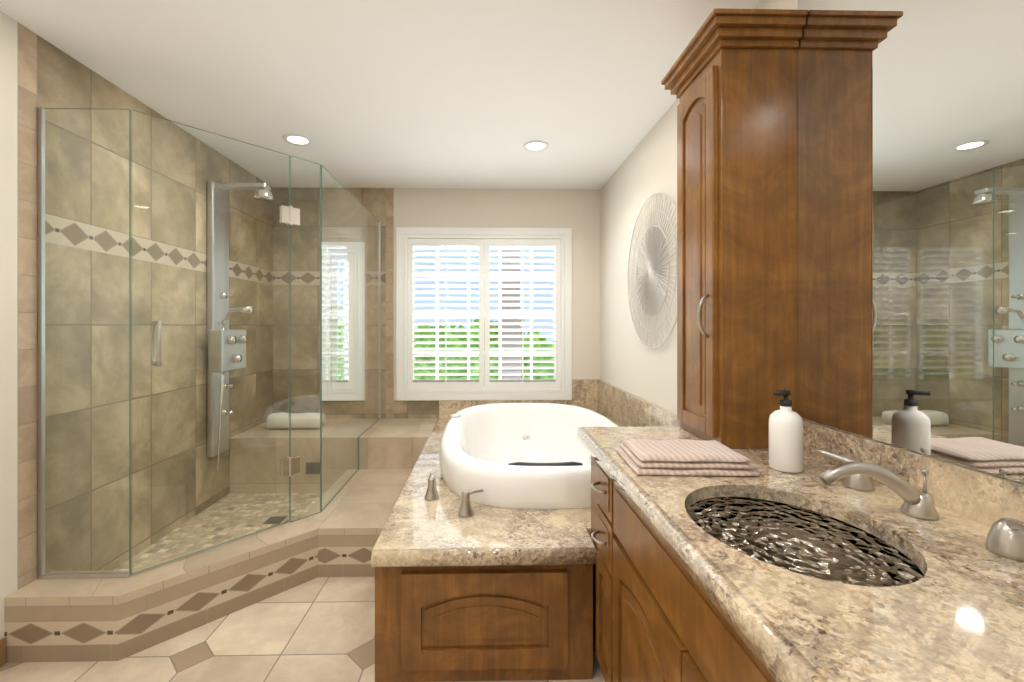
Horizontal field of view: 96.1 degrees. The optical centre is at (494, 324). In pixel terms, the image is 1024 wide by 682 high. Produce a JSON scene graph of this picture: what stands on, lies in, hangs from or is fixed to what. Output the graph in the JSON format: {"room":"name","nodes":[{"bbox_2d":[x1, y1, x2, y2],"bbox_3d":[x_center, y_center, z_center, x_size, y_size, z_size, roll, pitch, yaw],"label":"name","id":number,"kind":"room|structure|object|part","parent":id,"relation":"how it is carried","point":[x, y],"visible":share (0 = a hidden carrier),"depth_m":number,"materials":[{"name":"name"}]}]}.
{"room":"bathroom","nodes":[
{"label":"bathroom","id":0,"kind":"room"},
{"bbox_2d":[0,11,16,638],"bbox_3d":[-1.900,0.050,-0.010,0.100,2.500,3.660,0,0,-1],"label":"wall","id":1,"kind":"structure","parent":0,"point":[8,305],"depth_m":1.79,"materials":[{"name":"beige"}]},
{"bbox_2d":[0,638,5,667],"bbox_3d":[-1.844,1.250,-0.036,0.012,0.100,3.605,0,0,-1],"label":"baseboard","id":2,"kind":"structure","parent":1,"relation":"attached to","point":[2,651],"depth_m":1.75,"materials":[{"name":"brown wood"}]},
{"bbox_2d":[17,22,36,589],"bbox_3d":[-1.939,0.050,1.860,0.100,2.500,0.080,0,0,-1],"label":"tiled wall","id":3,"kind":"structure","parent":0,"point":[26,306],"depth_m":1.86,"materials":[{"name":"beige tile"}]},
{"bbox_2d":[37,240,272,578],"bbox_3d":[-1.963,0.475,3.005,0.100,1.650,2.210,0,0,-1],"label":"tiled wall","id":4,"kind":"structure","parent":0,"point":[173,435],"depth_m":2.38,"materials":[{"name":"beige tile"}]},
{"bbox_2d":[37,211,272,284],"bbox_3d":[-1.963,-0.410,3.005,0.100,0.120,2.210,0,0,-1],"label":"tile band","id":5,"kind":"object","parent":4,"relation":"attached to","point":[115,246],"visible":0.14,"depth_m":2.39,"materials":[{"name":"beige tile"}]},
{"bbox_2d":[207,181,273,470],"bbox_3d":[-1.718,-0.008,3.149,0.392,1.914,0.322,0,0,-1],"label":"shower panel","id":6,"kind":"object","parent":4,"relation":"attached to","point":[225,336],"depth_m":3.10,"materials":[{"name":"silver metal"}]},
{"bbox_2d":[37,35,272,270],"bbox_3d":[-1.963,-0.835,3.005,0.100,0.730,2.210,0,0,-1],"label":"tile","id":7,"kind":"structure","parent":0,"point":[64,80],"depth_m":2.38,"materials":[{"name":"beige tile"}]},
{"bbox_2d":[0,577,604,681],"bbox_3d":[-0.439,1.330,1.116,3.070,0.060,6.050,0,0,-1],"label":"floor","id":8,"kind":"structure","parent":0,"point":[319,629],"depth_m":1.84,"materials":[{"name":"tile"}]},
{"bbox_2d":[4,469,366,662],"bbox_3d":[-1.409,1.175,2.561,0.990,0.250,1.560,0,0,-1],"label":"shower curb","id":9,"kind":"object","parent":8,"relation":"on","point":[79,619],"visible":0.82,"depth_m":1.90,"materials":[{"name":"tile"}]},
{"bbox_2d":[38,107,380,578],"bbox_3d":[-1.442,0.075,2.966,0.936,1.950,2.107,0,0,-1],"label":"glass","id":10,"kind":"object","parent":9,"relation":"on","point":[289,217],"visible":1,"depth_m":2.18,"materials":[{"name":"clear glass"}]},
{"bbox_3d":[-1.461,0.080,1.988,0.086,0.197,0.077,0,0,-1],"label":"handle","id":11,"kind":"part","parent":10,"relation":"part of","materials":[{"name":"silver metal"}]},
{"bbox_3d":[-1.302,0.070,2.181,0.445,1.941,0.516,0,0,-1],"label":"door","id":12,"kind":"part","parent":10,"relation":"part of","materials":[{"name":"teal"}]},
{"bbox_2d":[113,493,323,570],"bbox_3d":[-1.481,1.258,2.655,0.850,0.084,1.370,0,0,-1],"label":"shower floor","id":13,"kind":"structure","parent":8,"relation":"on","point":[206,537],"depth_m":2.84,"materials":[{"name":"tile"}]},
{"bbox_2d":[229,418,437,493],"bbox_3d":[-1.203,1.060,3.683,1.448,0.480,0.686,0,0,-1],"label":"bench","id":14,"kind":"object","parent":8,"relation":"on","point":[392,443],"depth_m":3.35,"materials":[{"name":"tile"}]},
{"bbox_2d":[266,413,325,428],"bbox_3d":[-1.577,0.761,3.668,0.400,0.114,0.177,0,0,-1],"label":"towel","id":15,"kind":"object","parent":14,"relation":"on","point":[295,424],"depth_m":3.59,"materials":[{"name":"white fabric"}]},
{"bbox_2d":[318,469,412,576],"bbox_3d":[-0.691,1.175,2.866,0.458,0.250,0.980,0,0,-1],"label":"step","id":16,"kind":"structure","parent":8,"relation":"on","point":[350,528],"depth_m":2.42,"materials":[{"name":"tile"}]},
{"bbox_2d":[371,403,618,681],"bbox_3d":[0.249,0.959,2.843,1.418,0.682,2.422,0,0,-1],"label":"tub deck","id":17,"kind":"object","parent":8,"relation":"on","point":[483,558],"visible":0.79,"depth_m":1.69,"materials":[{"name":"wood"}]},
{"bbox_2d":[439,403,618,553],"bbox_3d":[0.240,0.898,2.866,1.130,0.547,1.770,0,0,-1],"label":"tub","id":18,"kind":"object","parent":17,"relation":"in","point":[516,457],"depth_m":2.48,"materials":[{"name":"white ceramic"}]},
{"bbox_2d":[508,461,583,473],"bbox_3d":[0.236,0.655,2.113,0.348,0.046,0.067,0,0,-1],"label":"pillow","id":19,"kind":"object","parent":18,"relation":"on","point":[515,463],"depth_m":2.10,"materials":[{"name":"black rubber"}]},
{"bbox_2d":[577,431,812,681],"bbox_3d":[0.677,0.865,0.463,0.664,0.869,2.698,0,0,-1],"label":"bathroom vanity","id":20,"kind":"object","parent":8,"relation":"on","point":[660,614],"depth_m":1.04,"materials":[{"name":"brown wood"}]},
{"bbox_2d":[581,427,1023,681],"bbox_3d":[0.692,0.415,0.465,0.633,0.030,2.700,0,0,-1],"label":"countertop","id":21,"kind":"structure","parent":20,"relation":"on","point":[970,628],"depth_m":0.68,"materials":[{"name":"beige stone"}]},
{"bbox_2d":[615,439,759,475],"bbox_3d":[0.541,0.376,1.338,0.320,0.046,0.250,0,0,2],"label":"towel","id":22,"kind":"object","parent":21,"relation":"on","point":[684,457],"visible":1,"depth_m":1.25,"materials":[{"name":"pink fabric"}]},
{"bbox_2d":[661,8,807,447],"bbox_3d":[0.828,-0.293,1.648,0.310,1.384,0.430,0,0,-1],"label":"cabinet","id":23,"kind":"object","parent":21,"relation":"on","point":[730,80],"visible":0.96,"depth_m":1.49,"materials":[{"name":"brown wood"}]},
{"bbox_3d":[0.695,-0.030,1.535,0.039,0.148,0.011,0,0,-1],"label":"handle","id":24,"kind":"part","parent":23,"relation":"part of","materials":[{"name":"silver metal"}]},
{"bbox_2d":[769,390,803,472],"bbox_3d":[0.808,0.290,1.277,0.082,0.217,0.082,0,0,-1],"label":"soap bottle","id":25,"kind":"object","parent":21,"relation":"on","point":[786,439],"visible":1,"depth_m":1.25,"materials":[{"name":"white plastic"}]},
{"bbox_2d":[673,491,960,578],"bbox_3d":[0.591,0.511,0.928,0.392,0.187,0.478,0,0,-1],"label":"sink","id":26,"kind":"object","parent":21,"relation":"in","point":[782,533],"depth_m":0.92,"materials":[{"name":"metal"}]},
{"bbox_2d":[813,459,948,518],"bbox_3d":[0.805,0.344,0.967,0.241,0.112,0.060,0,0,-1],"label":"faucet","id":27,"kind":"object","parent":21,"relation":"on","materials":[{"name":"silver metal"}]},
{"bbox_2d":[798,0,1023,483],"bbox_3d":[1.009,-0.426,0.305,0.006,1.448,2.368,0,0,-1],"label":"vanity mirror","id":28,"kind":"object","parent":21,"relation":"on","point":[911,225],"visible":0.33,"depth_m":1.08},
{"bbox_2d":[273,187,385,270],"bbox_3d":[-1.446,-0.835,4.071,0.980,0.730,0.100,0,0,-1],"label":"tile","id":29,"kind":"structure","parent":0,"point":[372,201],"depth_m":4.02,"materials":[{"name":"beige tile"}]},
{"bbox_2d":[273,285,438,418],"bbox_3d":[-1.211,0.475,4.075,1.450,1.650,0.100,0,0,-1],"label":"tiled wall","id":30,"kind":"structure","parent":0,"point":[403,409],"depth_m":4.02,"materials":[{"name":"beige tile"}]},
{"bbox_2d":[273,271,385,284],"bbox_3d":[-1.446,-0.410,4.071,0.980,0.120,0.100,0,0,-1],"label":"tile band","id":31,"kind":"object","parent":30,"relation":"attached to","point":[297,279],"visible":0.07,"depth_m":4.02,"materials":[{"name":"beige tile"}]},
{"bbox_2d":[322,242,364,400],"bbox_3d":[-1.325,-0.033,4.055,0.390,1.385,0.136,0,0,-1],"label":"shower window","id":32,"kind":"structure","parent":30,"relation":"in","point":[328,342],"depth_m":4.01,"materials":[{"name":"white paint"}]},
{"bbox_2d":[0,0,760,188],"bbox_3d":[-0.439,-1.230,1.116,3.070,0.060,6.050,0,0,-1],"label":"ceiling","id":33,"kind":"structure","parent":0,"point":[466,94],"depth_m":2.22,"materials":[{"name":"white paint"}]},
{"bbox_2d":[283,134,311,145],"bbox_3d":[-1.273,-1.196,2.974,0.174,0.008,0.174,0,0,-1],"label":"recessed light","id":34,"kind":"object","parent":33,"relation":"in","point":[297,139],"visible":1,"depth_m":2.97,"materials":[{"name":"white paint"}]},
{"bbox_2d":[523,141,548,151],"bbox_3d":[0.276,-1.196,3.076,0.174,0.008,0.174,0,0,-1],"label":"recessed light","id":35,"kind":"object","parent":33,"relation":"in","point":[534,146],"visible":0.98,"depth_m":3.07,"materials":[{"name":"white paint"}]},
{"bbox_2d":[386,188,393,418],"bbox_3d":[-0.921,0.050,4.082,0.070,2.500,0.100,0,0,-1],"label":"tiled wall","id":36,"kind":"structure","parent":0,"point":[389,303],"depth_m":4.03,"materials":[{"name":"beige tile"}]},
{"bbox_2d":[394,188,599,399],"bbox_3d":[0.024,0.050,4.101,1.820,2.500,0.100,0,0,-1],"label":"wall","id":37,"kind":"structure","parent":0,"point":[577,211],"depth_m":4.06,"materials":[{"name":"beige paint"}]},
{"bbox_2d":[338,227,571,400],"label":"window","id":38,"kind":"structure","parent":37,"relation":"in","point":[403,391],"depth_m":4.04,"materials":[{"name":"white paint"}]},
{"bbox_3d":[-0.092,-0.098,4.134,1.410,1.385,0.030,0,0,-1],"label":"window main sash","id":39,"kind":"part","parent":38,"relation":"part of","materials":[{"name":"white wood"}]},
{"bbox_2d":[408,238,560,388],"bbox_3d":[-0.090,-0.098,4.050,1.343,1.321,0.074,0,0,-1],"label":"window shutters","id":40,"kind":"object","parent":38,"relation":"attached to","point":[523,244],"visible":1,"depth_m":4.04,"materials":[{"name":"white paint"}]},
{"bbox_2d":[439,379,597,415],"bbox_3d":[0.205,0.639,4.043,1.380,0.319,0.021,0,0,-1],"label":"trim","id":41,"kind":"structure","parent":37,"relation":"attached to","point":[584,391],"depth_m":4.04,"materials":[{"name":"stone"}]},
{"bbox_2d":[600,0,1019,482],"bbox_3d":[1.046,0.050,1.147,0.100,2.500,5.850,0,0,-1],"label":"wall","id":42,"kind":"structure","parent":0,"point":[631,363],"depth_m":3.06,"materials":[{"name":"beige paint"}]},
{"bbox_2d":[598,379,679,426],"bbox_3d":[0.947,0.639,2.946,0.022,0.319,2.246,0,0,-1],"label":"trim","id":43,"kind":"structure","parent":42,"relation":"attached to","point":[619,407],"depth_m":3.20,"materials":[{"name":"stone"}]},
{"bbox_2d":[627,192,676,348],"bbox_3d":[0.945,-0.320,2.770,0.018,0.930,0.930,0,0,-1],"label":"artwork","id":44,"kind":"object","parent":42,"relation":"attached to","point":[650,283],"visible":0.94,"depth_m":2.74,"materials":[{"name":"silver metal"}]},
{"bbox_2d":[802,419,1023,538],"bbox_3d":[1.002,0.350,0.305,0.020,0.100,2.367,0,0,-1],"label":"backsplash","id":45,"kind":"structure","parent":42,"relation":"attached to","point":[993,500],"depth_m":0.97,"materials":[{"name":"beige stone"}]},
{"label":"outside","id":46,"kind":"structure","parent":0,"visible":0},
{"bbox_2d":[501,249,520,378],"bbox_3d":[0.207,-1.200,5.856,0.280,7.001,0.260,0,0,-1],"label":"trunk","id":47,"kind":"object","parent":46,"point":[510,332],"depth_m":5.75,"materials":[{"name":"plant"}]}
]}

